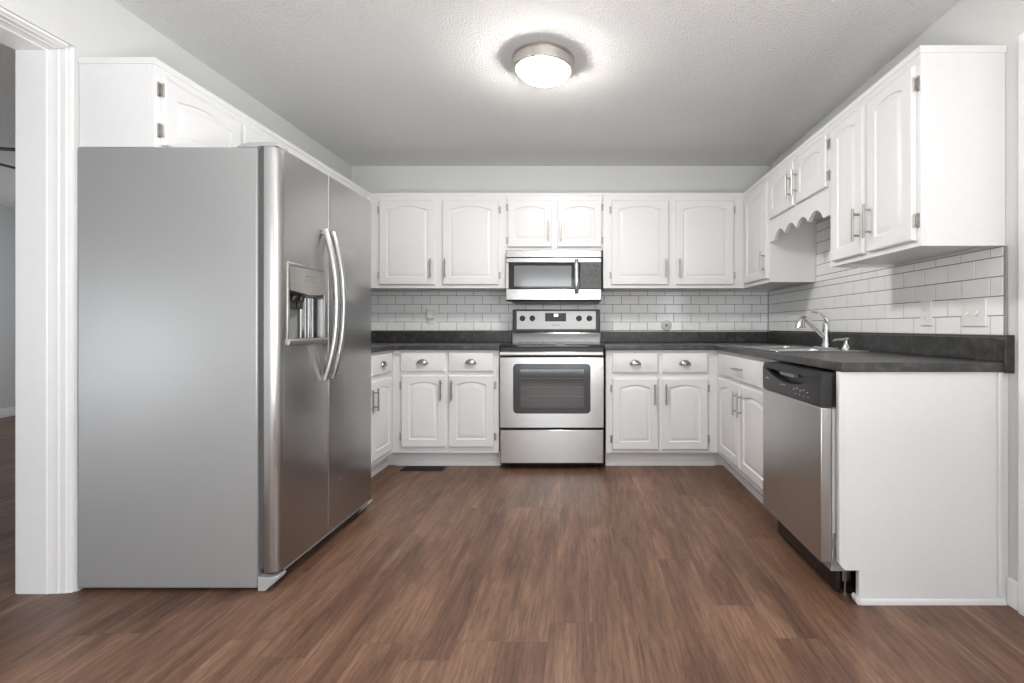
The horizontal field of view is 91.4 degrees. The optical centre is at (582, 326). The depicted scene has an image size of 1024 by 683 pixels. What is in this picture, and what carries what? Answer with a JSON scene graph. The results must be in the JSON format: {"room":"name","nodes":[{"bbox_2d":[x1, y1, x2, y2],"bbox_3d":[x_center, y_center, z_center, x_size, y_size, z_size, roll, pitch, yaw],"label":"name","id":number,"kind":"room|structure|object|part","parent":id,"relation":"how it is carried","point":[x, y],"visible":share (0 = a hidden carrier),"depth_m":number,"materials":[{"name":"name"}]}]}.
{"room":"kitchen","nodes":[
{"label":"kitchen","id":0,"kind":"room"},
{"bbox_2d":[0,206,14,408],"bbox_3d":[-6.750,-0.173,1.950,0.100,2.437,9.300,0,0,0],"label":"wall","id":1,"kind":"structure","parent":0,"point":[7,215],"depth_m":5.76,"materials":[{"name":"grey paint"}]},
{"bbox_2d":[0,407,14,417],"bbox_3d":[-6.692,0.993,1.950,0.015,0.105,9.300,0,0,0],"label":"baseboard","id":2,"kind":"structure","parent":1,"relation":"attached to","point":[4,412],"depth_m":5.75,"materials":[{"name":"white paint"}]},
{"bbox_2d":[0,0,351,590],"bbox_3d":[-2.107,-0.173,0.789,0.215,2.437,6.978,0,0,0],"label":"wall","id":3,"kind":"structure","parent":0,"point":[94,28],"depth_m":2.09,"materials":[{"name":"grey paint"}]},
{"bbox_2d":[0,593,16,601],"bbox_3d":[-2.228,1.042,1.367,0.034,0.005,1.134,0,0,0],"label":"trim","id":4,"kind":"structure","parent":3,"relation":"attached to","point":[8,595],"depth_m":1.91,"materials":[{"name":"brown wood"}]},
{"bbox_2d":[0,26,46,593],"bbox_3d":[-2.158,-0.029,1.367,0.122,2.149,1.178,0,0,0],"label":"trim","id":5,"kind":"structure","parent":3,"relation":"attached to","point":[30,58],"depth_m":1.93,"materials":[{"name":"white paint"}]},
{"bbox_2d":[0,7,73,593],"bbox_3d":[-2.053,-0.029,1.367,0.086,2.149,1.177,0,0,0],"label":"trim","id":6,"kind":"structure","parent":3,"relation":"attached to","point":[60,56],"depth_m":1.94,"materials":[{"name":"white paint"}]},
{"bbox_2d":[78,57,296,155],"bbox_3d":[-1.840,-0.891,2.443,0.318,0.354,0.973,0,0,0],"label":"upper cabinet","id":7,"kind":"object","parent":3,"relation":"attached to","point":[124,101],"visible":0.59,"depth_m":1.96,"materials":[{"name":"white paint"}]},
{"bbox_3d":[-1.690,-0.870,2.212,0.018,0.274,0.435,0,0,0],"label":"door","id":8,"kind":"part","parent":7,"relation":"part of","materials":[{"name":"white paint"}]},
{"bbox_3d":[-1.690,-0.870,2.679,0.018,0.274,0.440,0,0,0],"label":"door","id":9,"kind":"part","parent":7,"relation":"part of","materials":[{"name":"white paint"}]},
{"bbox_2d":[296,147,382,290],"bbox_3d":[-1.822,-0.689,3.604,0.353,0.759,1.345,0,0,0],"label":"upper cabinet","id":10,"kind":"object","parent":3,"relation":"attached to","point":[300,154],"visible":0.07,"depth_m":3.33,"materials":[{"name":"white paint"}]},
{"bbox_3d":[-1.690,-0.672,3.182,0.018,0.670,0.440,0,0,0],"label":"door","id":11,"kind":"part","parent":10,"relation":"part of","materials":[{"name":"white paint"}]},
{"bbox_3d":[-1.712,-1.056,3.604,0.037,0.025,1.345,0,0,0],"label":"cornice","id":12,"kind":"part","parent":10,"relation":"part of","materials":[{"name":"white paint"}]},
{"bbox_2d":[0,0,959,208],"bbox_3d":[-2.546,-1.417,1.950,8.508,0.050,9.500,0,0,0],"label":"ceiling","id":13,"kind":"structure","parent":0,"point":[372,82],"depth_m":2.65,"materials":[{"name":"white paint"}]},
{"bbox_2d":[0,147,14,168],"bbox_3d":[-4.134,-1.247,3.135,1.270,0.290,1.254,0,0,0],"label":"ceiling fan","id":14,"kind":"object","parent":13,"relation":"hanging from","point":[1,148],"visible":0.18,"depth_m":3.22,"materials":[{"name":"black"}]},
{"bbox_3d":[-4.110,-1.147,3.480,0.135,0.032,0.565,0,0,6],"label":"blade","id":15,"kind":"part","parent":14,"relation":"part of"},
{"bbox_3d":[-3.776,-1.147,3.179,0.565,0.032,0.135,0,0,-12],"label":"blade","id":16,"kind":"part","parent":14,"relation":"part of","materials":[{"name":"black"}]},
{"bbox_2d":[512,42,574,86],"bbox_3d":[-0.206,-1.339,2.575,0.326,0.106,0.326,0,0,0],"label":"ceiling light","id":17,"kind":"object","parent":13,"relation":"attached to","point":[541,64],"visible":1,"depth_m":2.48,"materials":[{"name":"white glass"}]},
{"bbox_2d":[517,56,569,86],"bbox_3d":[-0.206,-1.314,2.575,0.274,0.056,0.274,0,0,0],"label":"diffuser","id":18,"kind":"object","parent":17,"relation":"attached to","point":[541,71],"depth_m":2.51,"materials":[{"name":"white glass"}]},
{"bbox_2d":[0,416,1023,682],"bbox_3d":[-2.546,1.070,1.950,8.508,0.050,9.500,0,0,0],"label":"floor","id":19,"kind":"structure","parent":0,"point":[517,573],"depth_m":1.81,"materials":[{"name":"brown wood"}]},
{"bbox_2d":[78,142,372,590],"bbox_3d":[-1.564,0.150,2.396,0.868,1.789,0.881,0,0,0],"label":"refrigerator","id":20,"kind":"object","parent":19,"relation":"on","point":[224,293],"visible":1,"depth_m":1.96,"materials":[{"name":"grey metal"}]},
{"bbox_3d":[-1.233,0.129,2.149,0.058,1.688,0.384,0,0,0],"label":"freezer door","id":21,"kind":"part","parent":20,"relation":"part of","materials":[{"name":"silver metal"}]},
{"bbox_3d":[-1.204,-0.098,2.161,0.009,0.339,0.298,0,0,0],"label":"dispenser frame","id":22,"kind":"part","parent":20,"relation":"part of","materials":[{"name":"silver metal"}]},
{"bbox_3d":[-1.168,-0.103,2.293,0.076,0.702,0.025,0,0,0],"label":"handle","id":23,"kind":"part","parent":20,"relation":"part of","materials":[{"name":"silver metal"}]},
{"bbox_3d":[-1.168,-0.103,2.360,0.076,0.702,0.025,0,0,0],"label":"handle","id":24,"kind":"part","parent":20,"relation":"part of","materials":[{"name":"silver metal"}]},
{"bbox_3d":[-1.233,0.129,2.590,0.058,1.688,0.488,0,0,0],"label":"fridge door","id":25,"kind":"part","parent":20,"relation":"part of","materials":[{"name":"silver metal"}]},
{"bbox_2d":[371,350,396,476],"bbox_3d":[-1.677,0.607,3.576,0.643,0.876,1.402,0,0,0],"label":"base cabinet","id":26,"kind":"object","parent":19,"relation":"on","point":[382,455],"visible":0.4,"depth_m":3.45,"materials":[{"name":"white paint"}]},
{"bbox_3d":[-1.374,0.485,3.210,0.037,0.150,0.012,0,0,0],"label":"handle","id":27,"kind":"part","parent":26,"relation":"part of","materials":[{"name":"silver metal"}]},
{"bbox_3d":[-1.374,0.485,3.295,0.037,0.150,0.012,0,0,0],"label":"handle","id":28,"kind":"part","parent":26,"relation":"part of","materials":[{"name":"silver metal"}]},
{"bbox_3d":[-1.477,1.030,3.576,0.014,0.030,1.400,0,0,0],"label":"toe moulding","id":29,"kind":"part","parent":26,"relation":"part of","materials":[{"name":"white paint"}]},
{"bbox_3d":[-1.399,0.258,3.441,0.020,0.140,0.348,0,0,0],"label":"drawer","id":30,"kind":"part","parent":26,"relation":"part of","materials":[{"name":"white paint"}]},
{"bbox_3d":[-1.400,0.630,3.441,0.018,0.530,0.348,0,0,0],"label":"door","id":31,"kind":"part","parent":26,"relation":"part of","materials":[{"name":"white paint"}]},
{"bbox_3d":[-1.376,0.254,3.441,0.026,0.036,0.086,0,0,0],"label":"cup pull","id":32,"kind":"part","parent":26,"relation":"part of","materials":[{"name":"silver metal"}]},
{"bbox_2d":[371,331,511,352],"bbox_3d":[-1.305,0.101,3.576,1.386,0.136,1.402,0,0,0],"label":"countertop","id":33,"kind":"structure","parent":26,"relation":"on","point":[381,341],"depth_m":4.26,"materials":[{"name":"stone"}]},
{"bbox_2d":[400,466,446,470],"bbox_3d":[-1.176,1.042,3.648,0.310,0.005,0.110,0,0,0],"label":"floor vent","id":34,"kind":"object","parent":19,"relation":"in","point":[405,468],"visible":1,"depth_m":3.64,"materials":[{"name":"brown metal"}]},
{"bbox_2d":[393,350,500,465],"bbox_3d":[-1.015,0.607,3.945,0.788,0.876,0.663,0,0,0],"label":"base cabinet","id":35,"kind":"object","parent":19,"relation":"on","point":[446,403],"visible":0.97,"depth_m":3.65,"materials":[{"name":"white paint"}]},
{"bbox_3d":[-1.184,0.254,3.634,0.086,0.036,0.026,0,0,0],"label":"cup pull","id":36,"kind":"part","parent":35,"relation":"part of","materials":[{"name":"silver metal"}]},
{"bbox_3d":[-1.184,0.258,3.657,0.328,0.140,0.020,0,0,0],"label":"drawer","id":37,"kind":"part","parent":35,"relation":"part of","materials":[{"name":"white paint"}]},
{"bbox_3d":[-1.179,0.622,3.658,0.326,0.530,0.018,0,0,0],"label":"door","id":38,"kind":"part","parent":35,"relation":"part of","materials":[{"name":"white paint"}]},
{"bbox_3d":[-1.044,0.465,3.632,0.012,0.150,0.037,0,0,0],"label":"handle","id":39,"kind":"part","parent":35,"relation":"part of","materials":[{"name":"silver metal"}]},
{"bbox_3d":[-1.015,1.030,3.735,0.786,0.030,0.014,0,0,0],"label":"toe moulding","id":40,"kind":"part","parent":35,"relation":"part of","materials":[{"name":"white paint"}]},
{"bbox_3d":[-0.965,0.465,3.632,0.012,0.150,0.037,0,0,0],"label":"handle","id":41,"kind":"part","parent":35,"relation":"part of","materials":[{"name":"silver metal"}]},
{"bbox_3d":[-0.828,0.254,3.634,0.086,0.036,0.026,0,0,0],"label":"cup pull","id":42,"kind":"part","parent":35,"relation":"part of","materials":[{"name":"silver metal"}]},
{"bbox_3d":[-0.828,0.258,3.657,0.331,0.140,0.020,0,0,0],"label":"drawer","id":43,"kind":"part","parent":35,"relation":"part of","materials":[{"name":"white paint"}]},
{"bbox_3d":[-0.826,0.622,3.658,0.335,0.530,0.018,0,0,0],"label":"door","id":44,"kind":"part","parent":35,"relation":"part of","materials":[{"name":"white paint"}]},
{"bbox_2d":[500,310,603,466],"bbox_3d":[-0.228,0.449,3.921,0.762,1.193,0.694,0,0,0],"label":"range","id":45,"kind":"object","parent":19,"relation":"on","point":[552,369],"visible":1,"depth_m":3.62,"materials":[{"name":"silver metal"}]},
{"bbox_3d":[-0.228,0.875,3.639,0.754,0.245,0.046,0,0,0],"label":"storage drawer","id":46,"kind":"part","parent":45,"relation":"part of","materials":[{"name":"silver metal"}]},
{"bbox_3d":[-0.228,0.194,3.596,0.748,0.034,0.045,0,0,0],"label":"handle","id":47,"kind":"part","parent":45,"relation":"part of","materials":[{"name":"silver metal"}]},
{"bbox_3d":[-0.228,0.479,3.639,0.756,0.512,0.042,0,0,0],"label":"oven door","id":48,"kind":"part","parent":45,"relation":"part of","materials":[{"name":"silver metal"}]},
{"bbox_2d":[500,342,603,346],"bbox_3d":[-0.228,0.139,3.904,0.762,0.022,0.548,0,0,0],"label":"cooktop","id":49,"kind":"object","parent":45,"relation":"in","point":[512,344],"depth_m":3.63,"materials":[{"name":"black glass"}]},
{"bbox_3d":[-0.226,-0.058,4.183,0.668,0.154,0.003,0,0,0],"label":"control panel","id":50,"kind":"part","parent":45,"relation":"part of","materials":[{"name":"silver metal"}]},
{"bbox_2d":[603,348,717,465],"bbox_3d":[0.584,0.607,3.945,0.830,0.876,0.663,0,0,0],"label":"base cabinet","id":51,"kind":"object","parent":19,"relation":"on","point":[661,406],"visible":0.98,"depth_m":3.65,"materials":[{"name":"white paint"}]},
{"bbox_3d":[0.386,0.264,3.657,0.338,0.144,0.020,0,0,0],"label":"drawer","id":52,"kind":"part","parent":51,"relation":"part of","materials":[{"name":"white paint"}]},
{"bbox_3d":[0.386,0.643,3.658,0.338,0.524,0.018,0,0,0],"label":"door","id":53,"kind":"part","parent":51,"relation":"part of","materials":[{"name":"white paint"}]},
{"bbox_3d":[0.386,0.260,3.634,0.086,0.036,0.026,0,0,0],"label":"cup pull","id":54,"kind":"part","parent":51,"relation":"part of","materials":[{"name":"silver metal"}]},
{"bbox_3d":[0.527,0.495,3.632,0.012,0.150,0.037,0,0,0],"label":"handle","id":55,"kind":"part","parent":51,"relation":"part of","materials":[{"name":"silver metal"}]},
{"bbox_3d":[0.584,1.030,3.735,0.828,0.030,0.014,0,0,0],"label":"toe moulding","id":56,"kind":"part","parent":51,"relation":"part of","materials":[{"name":"white paint"}]},
{"bbox_3d":[0.752,0.264,3.657,0.340,0.144,0.020,0,0,0],"label":"drawer","id":57,"kind":"part","parent":51,"relation":"part of","materials":[{"name":"white paint"}]},
{"bbox_3d":[0.752,0.260,3.634,0.086,0.036,0.026,0,0,0],"label":"cup pull","id":58,"kind":"part","parent":51,"relation":"part of","materials":[{"name":"silver metal"}]},
{"bbox_3d":[0.752,0.643,3.658,0.340,0.524,0.018,0,0,0],"label":"door","id":59,"kind":"part","parent":51,"relation":"part of","materials":[{"name":"white paint"}]},
{"bbox_2d":[715,351,787,503],"bbox_3d":[1.275,0.607,3.403,0.663,0.876,1.746,0,0,0],"label":"base cabinet","id":60,"kind":"object","parent":19,"relation":"on","point":[740,377],"visible":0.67,"depth_m":3.06,"materials":[{"name":"white paint"}]},
{"bbox_3d":[0.990,0.630,3.352,0.018,0.530,0.467,0,0,0],"label":"door","id":61,"kind":"part","parent":60,"relation":"part of","materials":[{"name":"white paint"}]},
{"bbox_3d":[0.964,0.485,3.146,0.037,0.150,0.012,0,0,0],"label":"handle","id":62,"kind":"part","parent":60,"relation":"part of","materials":[{"name":"silver metal"}]},
{"bbox_3d":[0.964,0.485,3.062,0.037,0.150,0.012,0,0,0],"label":"handle","id":63,"kind":"part","parent":60,"relation":"part of","materials":[{"name":"silver metal"}]},
{"bbox_3d":[0.989,0.266,3.092,0.020,0.148,0.985,0,0,0],"label":"drawer","id":64,"kind":"part","parent":60,"relation":"part of","materials":[{"name":"white paint"}]},
{"bbox_3d":[1.067,1.030,3.403,0.014,0.030,1.744,0,0,0],"label":"toe moulding","id":65,"kind":"part","parent":60,"relation":"part of","materials":[{"name":"white paint"}]},
{"bbox_3d":[0.990,0.630,2.845,0.018,0.530,0.490,0,0,0],"label":"door","id":66,"kind":"part","parent":60,"relation":"part of","materials":[{"name":"white paint"}]},
{"bbox_3d":[1.300,0.257,3.403,0.600,0.175,1.746,0,0,0],"label":"frame","id":67,"kind":"part","parent":60,"relation":"part of","materials":[{"name":"white paint"}]},
{"bbox_2d":[601,332,1014,372],"bbox_3d":[0.893,0.102,3.060,1.470,0.143,2.433,0,0,0],"label":"countertop","id":68,"kind":"structure","parent":60,"relation":"on","point":[891,353],"depth_m":2.39,"materials":[{"name":"stone"}]},
{"bbox_2d":[729,345,872,351],"bbox_3d":[1.279,0.223,3.040,0.512,0.192,0.844,0,0,0],"label":"sink","id":69,"kind":"object","parent":68,"relation":"in","point":[775,348],"visible":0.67,"depth_m":3.02,"materials":[{"name":"metal"}]},
{"bbox_3d":[1.244,0.226,3.242,0.372,0.186,0.371,0,0,0],"label":"bowl","id":70,"kind":"part","parent":69,"relation":"part of","materials":[{"name":"metal"}]},
{"bbox_3d":[1.244,0.226,2.838,0.372,0.186,0.371,0,0,0],"label":"bowl","id":71,"kind":"part","parent":69,"relation":"part of","materials":[{"name":"metal"}]},
{"bbox_2d":[832,338,850,349],"bbox_3d":[1.429,0.093,2.735,0.100,0.067,0.048,0,0,0],"label":"soap dispenser","id":72,"kind":"object","parent":69,"relation":"on","point":[846,346],"visible":1,"depth_m":2.72,"materials":[{"name":"silver metal"}]},
{"bbox_2d":[795,311,839,348],"bbox_3d":[1.383,0.015,2.975,0.212,0.223,0.250,0,0,0],"label":"faucet","id":73,"kind":"object","parent":68,"relation":"on","point":[825,335],"visible":0.99,"depth_m":2.96,"materials":[{"name":"silver metal"}]},
{"bbox_3d":[1.398,0.009,2.975,0.141,0.144,0.031,0,0,0],"label":"spout","id":74,"kind":"part","parent":73,"relation":"part of","materials":[{"name":"silver metal"}]},
{"bbox_3d":[1.426,-0.059,2.975,0.109,0.075,0.034,0,0,0],"label":"lever","id":75,"kind":"part","parent":73,"relation":"part of","materials":[{"name":"silver metal"}]},
{"bbox_3d":[1.462,0.123,2.975,0.055,0.007,0.250,0,0,0],"label":"deck plate","id":76,"kind":"part","parent":73,"relation":"part of","materials":[{"name":"silver metal"}]},
{"bbox_2d":[763,362,855,594],"bbox_3d":[1.241,0.611,2.211,0.654,0.868,0.615,0,0,0],"label":"dishwasher","id":77,"kind":"object","parent":19,"relation":"on","point":[799,401],"visible":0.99,"depth_m":2.07,"materials":[{"name":"grey metal"}]},
{"bbox_3d":[0.938,0.609,2.212,0.045,0.596,0.613,0,0,0],"label":"door","id":78,"kind":"part","parent":77,"relation":"part of","materials":[{"name":"silver metal"}]},
{"bbox_3d":[0.998,0.990,2.224,0.015,0.086,0.579,0,0,0],"label":"toe panel","id":79,"kind":"part","parent":77,"relation":"part of","materials":[{"name":"black plastic"}]},
{"bbox_3d":[0.967,0.855,1.907,0.013,0.121,0.009,0,0,0],"label":"hinge arm","id":80,"kind":"part","parent":77,"relation":"part of","materials":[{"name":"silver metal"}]},
{"bbox_2d":[836,371,1007,604],"bbox_3d":[1.286,0.607,1.874,0.640,0.876,0.032,0,0,0],"label":"end panel","id":81,"kind":"object","parent":19,"relation":"on","point":[922,457],"visible":0.9,"depth_m":1.87,"materials":[{"name":"white paint"}]},
{"bbox_3d":[0.975,0.532,1.866,0.018,0.722,0.003,0,0,0],"label":"corner trim","id":82,"kind":"part","parent":81,"relation":"part of","materials":[{"name":"white paint"}]},
{"bbox_3d":[1.307,1.028,1.873,0.570,0.034,0.030,0,0,0],"label":"shoe moulding","id":83,"kind":"part","parent":81,"relation":"part of","materials":[{"name":"white paint"}]},
{"bbox_3d":[1.569,0.593,1.863,0.017,0.844,0.010,0,0,0],"label":"wall trim","id":84,"kind":"part","parent":81,"relation":"part of","materials":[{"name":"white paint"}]},
{"bbox_2d":[352,166,768,342],"bbox_3d":[-0.254,-0.173,4.328,3.923,2.437,0.100,0,0,0],"label":"wall","id":85,"kind":"structure","parent":0,"point":[374,179],"depth_m":4.28,"materials":[{"name":"grey paint"}]},
{"bbox_2d":[370,193,505,290],"bbox_3d":[-1.157,-0.689,4.084,1.084,0.759,0.384,0,0,0],"label":"upper cabinet","id":86,"kind":"object","parent":85,"relation":"attached to","point":[420,241],"visible":0.92,"depth_m":3.93,"materials":[{"name":"white paint"}]},
{"bbox_3d":[-1.398,-0.672,3.937,0.444,0.670,0.018,0,0,0],"label":"door","id":87,"kind":"part","parent":86,"relation":"part of","materials":[{"name":"white paint"}]},
{"bbox_3d":[-1.204,-0.463,3.911,0.012,0.150,0.037,0,0,0],"label":"handle","id":88,"kind":"part","parent":86,"relation":"part of","materials":[{"name":"silver metal"}]},
{"bbox_3d":[-1.157,-1.056,3.958,1.084,0.025,0.037,0,0,0],"label":"cornice","id":89,"kind":"part","parent":86,"relation":"part of","materials":[{"name":"white paint"}]},
{"bbox_3d":[-0.895,-0.672,3.937,0.448,0.670,0.018,0,0,0],"label":"door","id":90,"kind":"part","parent":86,"relation":"part of","materials":[{"name":"white paint"}]},
{"bbox_2d":[506,250,600,304],"bbox_3d":[-0.230,-0.397,4.052,0.748,0.412,0.428,0,0,0],"label":"microwave","id":91,"kind":"object","parent":85,"relation":"attached to","point":[533,277],"visible":1,"depth_m":3.88,"materials":[{"name":"silver metal"}]},
{"bbox_3d":[-0.315,-0.403,3.900,0.579,0.204,0.030,0,0,0],"label":"door","id":92,"kind":"part","parent":91,"relation":"part of","materials":[{"name":"black glass"}]},
{"bbox_3d":[-0.050,-0.396,3.861,0.032,0.273,0.046,0,0,0],"label":"handle","id":93,"kind":"part","parent":91,"relation":"part of","materials":[{"name":"silver metal"}]},
{"bbox_2d":[506,193,603,254],"bbox_3d":[-0.225,-0.840,4.084,0.779,0.456,0.384,0,0,0],"label":"upper cabinet","id":94,"kind":"object","parent":85,"relation":"attached to","point":[534,221],"visible":0.9,"depth_m":3.93,"materials":[{"name":"white paint"}]},
{"bbox_3d":[-0.421,-0.821,3.937,0.351,0.372,0.018,0,0,0],"label":"door","id":95,"kind":"part","parent":94,"relation":"part of","materials":[{"name":"white paint"}]},
{"bbox_3d":[-0.274,-0.763,3.911,0.012,0.150,0.037,0,0,0],"label":"handle","id":96,"kind":"part","parent":94,"relation":"part of","materials":[{"name":"silver metal"}]},
{"bbox_3d":[-0.228,-1.056,3.958,0.771,0.025,0.037,0,0,0],"label":"cornice","id":97,"kind":"part","parent":94,"relation":"part of","materials":[{"name":"white paint"}]},
{"bbox_3d":[-0.029,-0.821,3.937,0.354,0.372,0.018,0,0,0],"label":"door","id":98,"kind":"part","parent":94,"relation":"part of","materials":[{"name":"white paint"}]},
{"bbox_2d":[371,291,767,330],"bbox_3d":[-0.201,-0.284,4.273,3.595,0.632,0.008,0,0,0],"label":"tile backsplash","id":99,"kind":"structure","parent":85,"relation":"attached to","point":[390,310],"depth_m":4.27,"materials":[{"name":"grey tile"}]},
{"bbox_2d":[427,311,435,323],"bbox_3d":[-1.306,-0.083,4.264,0.074,0.118,0.008,0,0,0],"label":"wall outlet","id":100,"kind":"object","parent":99,"relation":"attached to","point":[429,321],"visible":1,"depth_m":4.26,"materials":[{"name":"white plastic"}]},
{"bbox_2d":[427,309,433,318],"bbox_3d":[-1.308,-0.113,4.243,0.058,0.086,0.037,0,0,0],"label":"plug","id":101,"kind":"object","parent":100,"relation":"attached to","point":[430,312],"visible":1,"depth_m":4.23,"materials":[{"name":"white plastic"}]},
{"bbox_2d":[661,320,670,330],"bbox_3d":[0.717,-0.014,4.258,0.090,0.090,0.020,0,0,0],"label":"round cover","id":102,"kind":"object","parent":99,"relation":"attached to","point":[665,325],"visible":1,"depth_m":4.25,"materials":[{"name":"white plastic"}]},
{"bbox_2d":[602,193,743,290],"bbox_3d":[0.721,-0.689,4.084,1.122,0.759,0.384,0,0,0],"label":"upper cabinet","id":103,"kind":"object","parent":85,"relation":"attached to","point":[653,241],"visible":0.99,"depth_m":3.93,"materials":[{"name":"white paint"}]},
{"bbox_3d":[0.454,-0.672,3.937,0.456,0.670,0.018,0,0,0],"label":"door","id":104,"kind":"part","parent":103,"relation":"part of","materials":[{"name":"white paint"}]},
{"bbox_3d":[0.654,-0.463,3.911,0.012,0.150,0.037,0,0,0],"label":"handle","id":105,"kind":"part","parent":103,"relation":"part of","materials":[{"name":"silver metal"}]},
{"bbox_3d":[0.721,-1.056,3.958,1.122,0.025,0.037,0,0,0],"label":"cornice","id":106,"kind":"part","parent":103,"relation":"part of","materials":[{"name":"white paint"}]},
{"bbox_3d":[0.764,-0.463,3.911,0.012,0.150,0.037,0,0,0],"label":"handle","id":107,"kind":"part","parent":103,"relation":"part of","materials":[{"name":"silver metal"}]},
{"bbox_3d":[0.967,-0.672,3.937,0.462,0.670,0.018,0,0,0],"label":"door","id":108,"kind":"part","parent":103,"relation":"part of","materials":[{"name":"white paint"}]},
{"bbox_2d":[769,0,1023,581],"bbox_3d":[1.658,-0.173,0.789,0.100,2.437,6.978,0,0,0],"label":"wall","id":109,"kind":"structure","parent":0,"point":[968,22],"depth_m":1.87,"materials":[{"name":"grey paint"}]},
{"bbox_2d":[734,172,816,290],"bbox_3d":[1.418,-0.689,3.840,0.377,0.759,0.872,0,0,0],"label":"upper cabinet","id":110,"kind":"object","parent":109,"relation":"attached to","point":[788,260],"visible":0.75,"depth_m":3.43,"materials":[{"name":"white paint"}]},
{"bbox_3d":[1.274,-0.672,3.655,0.018,0.670,0.460,0,0,0],"label":"door","id":111,"kind":"part","parent":110,"relation":"part of","materials":[{"name":"white paint"}]},
{"bbox_3d":[1.296,-1.056,3.840,0.037,0.025,0.872,0,0,0],"label":"cornice","id":112,"kind":"part","parent":110,"relation":"part of","materials":[{"name":"white paint"}]},
{"bbox_3d":[1.248,-0.450,3.453,0.037,0.150,0.012,0,0,0],"label":"handle","id":113,"kind":"part","parent":110,"relation":"part of","materials":[{"name":"silver metal"}]},
{"bbox_2d":[769,122,829,241],"bbox_3d":[1.418,-0.826,2.985,0.377,0.485,0.834,0,0,0],"label":"upper cabinet","id":114,"kind":"object","parent":109,"relation":"attached to","point":[799,185],"visible":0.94,"depth_m":2.89,"materials":[{"name":"white paint"}]},
{"bbox_3d":[1.274,-0.870,3.182,0.018,0.274,0.389,0,0,0],"label":"door","id":115,"kind":"part","parent":114,"relation":"part of","materials":[{"name":"white paint"}]},
{"bbox_3d":[1.248,-0.855,3.015,0.037,0.150,0.012,0,0,0],"label":"handle","id":116,"kind":"part","parent":114,"relation":"part of","materials":[{"name":"silver metal"}]},
{"bbox_3d":[1.248,-0.855,2.930,0.037,0.150,0.012,0,0,0],"label":"handle","id":117,"kind":"part","parent":114,"relation":"part of","materials":[{"name":"silver metal"}]},
{"bbox_3d":[1.296,-1.056,2.987,0.037,0.025,0.832,0,0,0],"label":"cornice","id":118,"kind":"part","parent":114,"relation":"part of","materials":[{"name":"white paint"}]},
{"bbox_3d":[1.274,-0.870,2.772,0.018,0.274,0.373,0,0,0],"label":"door","id":119,"kind":"part","parent":114,"relation":"part of","materials":[{"name":"white paint"}]},
{"bbox_2d":[769,218,1007,337],"bbox_3d":[1.603,-0.335,3.070,0.008,0.750,2.396,0,0,0],"label":"tile backsplash","id":120,"kind":"structure","parent":109,"relation":"attached to","point":[854,300],"depth_m":2.52,"materials":[{"name":"grey tile"}]},
{"bbox_2d":[920,301,931,325],"bbox_3d":[1.594,-0.063,2.303,0.008,0.116,0.074,0,0,0],"label":"wall outlet","id":121,"kind":"object","parent":120,"relation":"attached to","point":[925,306],"visible":1,"depth_m":2.30,"materials":[{"name":"white plastic"}]},
{"bbox_2d":[922,315,927,320],"bbox_3d":[1.591,-0.043,2.303,0.002,0.028,0.034,0,0,0],"label":"receptacle","id":122,"kind":"object","parent":121,"relation":"attached to","point":[924,317],"depth_m":2.30,"materials":[{"name":"white plastic"}]},
{"bbox_2d":[922,306,927,311],"bbox_3d":[1.591,-0.083,2.303,0.002,0.028,0.034,0,0,0],"label":"receptacle","id":123,"kind":"object","parent":121,"relation":"attached to","point":[924,308],"depth_m":2.30,"materials":[{"name":"white plastic"}]},
{"bbox_2d":[961,297,986,326],"bbox_3d":[1.589,-0.059,2.022,0.020,0.116,0.130,0,0,0],"label":"light switch","id":124,"kind":"object","parent":120,"relation":"attached to","point":[974,310],"visible":1,"depth_m":2.01,"materials":[{"name":"white plastic"}]},
{"bbox_2d":[829,45,1006,266],"bbox_3d":[1.418,-0.689,2.222,0.377,0.759,0.694,0,0,0],"label":"upper cabinet","id":125,"kind":"object","parent":109,"relation":"attached to","point":[917,159],"visible":1,"depth_m":1.89,"materials":[{"name":"white paint"}]},
{"bbox_3d":[1.274,-0.670,2.384,0.018,0.674,0.282,0,0,0],"label":"door","id":126,"kind":"part","parent":125,"relation":"part of","materials":[{"name":"white paint"}]},
{"bbox_3d":[1.248,-0.467,2.271,0.037,0.150,0.012,0,0,0],"label":"handle","id":127,"kind":"part","parent":125,"relation":"part of","materials":[{"name":"silver metal"}]},
{"bbox_3d":[1.248,-0.467,2.180,0.037,0.150,0.012,0,0,0],"label":"handle","id":128,"kind":"part","parent":125,"relation":"part of","materials":[{"name":"silver metal"}]},
{"bbox_3d":[1.274,-0.670,2.057,0.018,0.674,0.303,0,0,0],"label":"door","id":129,"kind":"part","parent":125,"relation":"part of","materials":[{"name":"white paint"}]},
{"bbox_3d":[1.442,-1.056,2.222,0.330,0.025,0.694,0,0,0],"label":"cornice","id":130,"kind":"part","parent":125,"relation":"part of","materials":[{"name":"white paint"}]},
{"bbox_2d":[1006,577,1017,610],"bbox_3d":[1.601,0.993,-0.417,0.014,0.105,4.566,0,0,0],"label":"baseboard","id":131,"kind":"structure","parent":109,"relation":"attached to","point":[1011,584],"depth_m":1.84,"materials":[{"name":"white paint"}]},
{"bbox_2d":[1018,32,1023,615],"bbox_3d":[1.600,-0.010,1.302,0.016,2.110,1.025,0,0,0],"label":"trim","id":132,"kind":"structure","parent":109,"relation":"attached to","point":[1021,36],"depth_m":1.80,"materials":[{"name":"white paint"}]}
]}

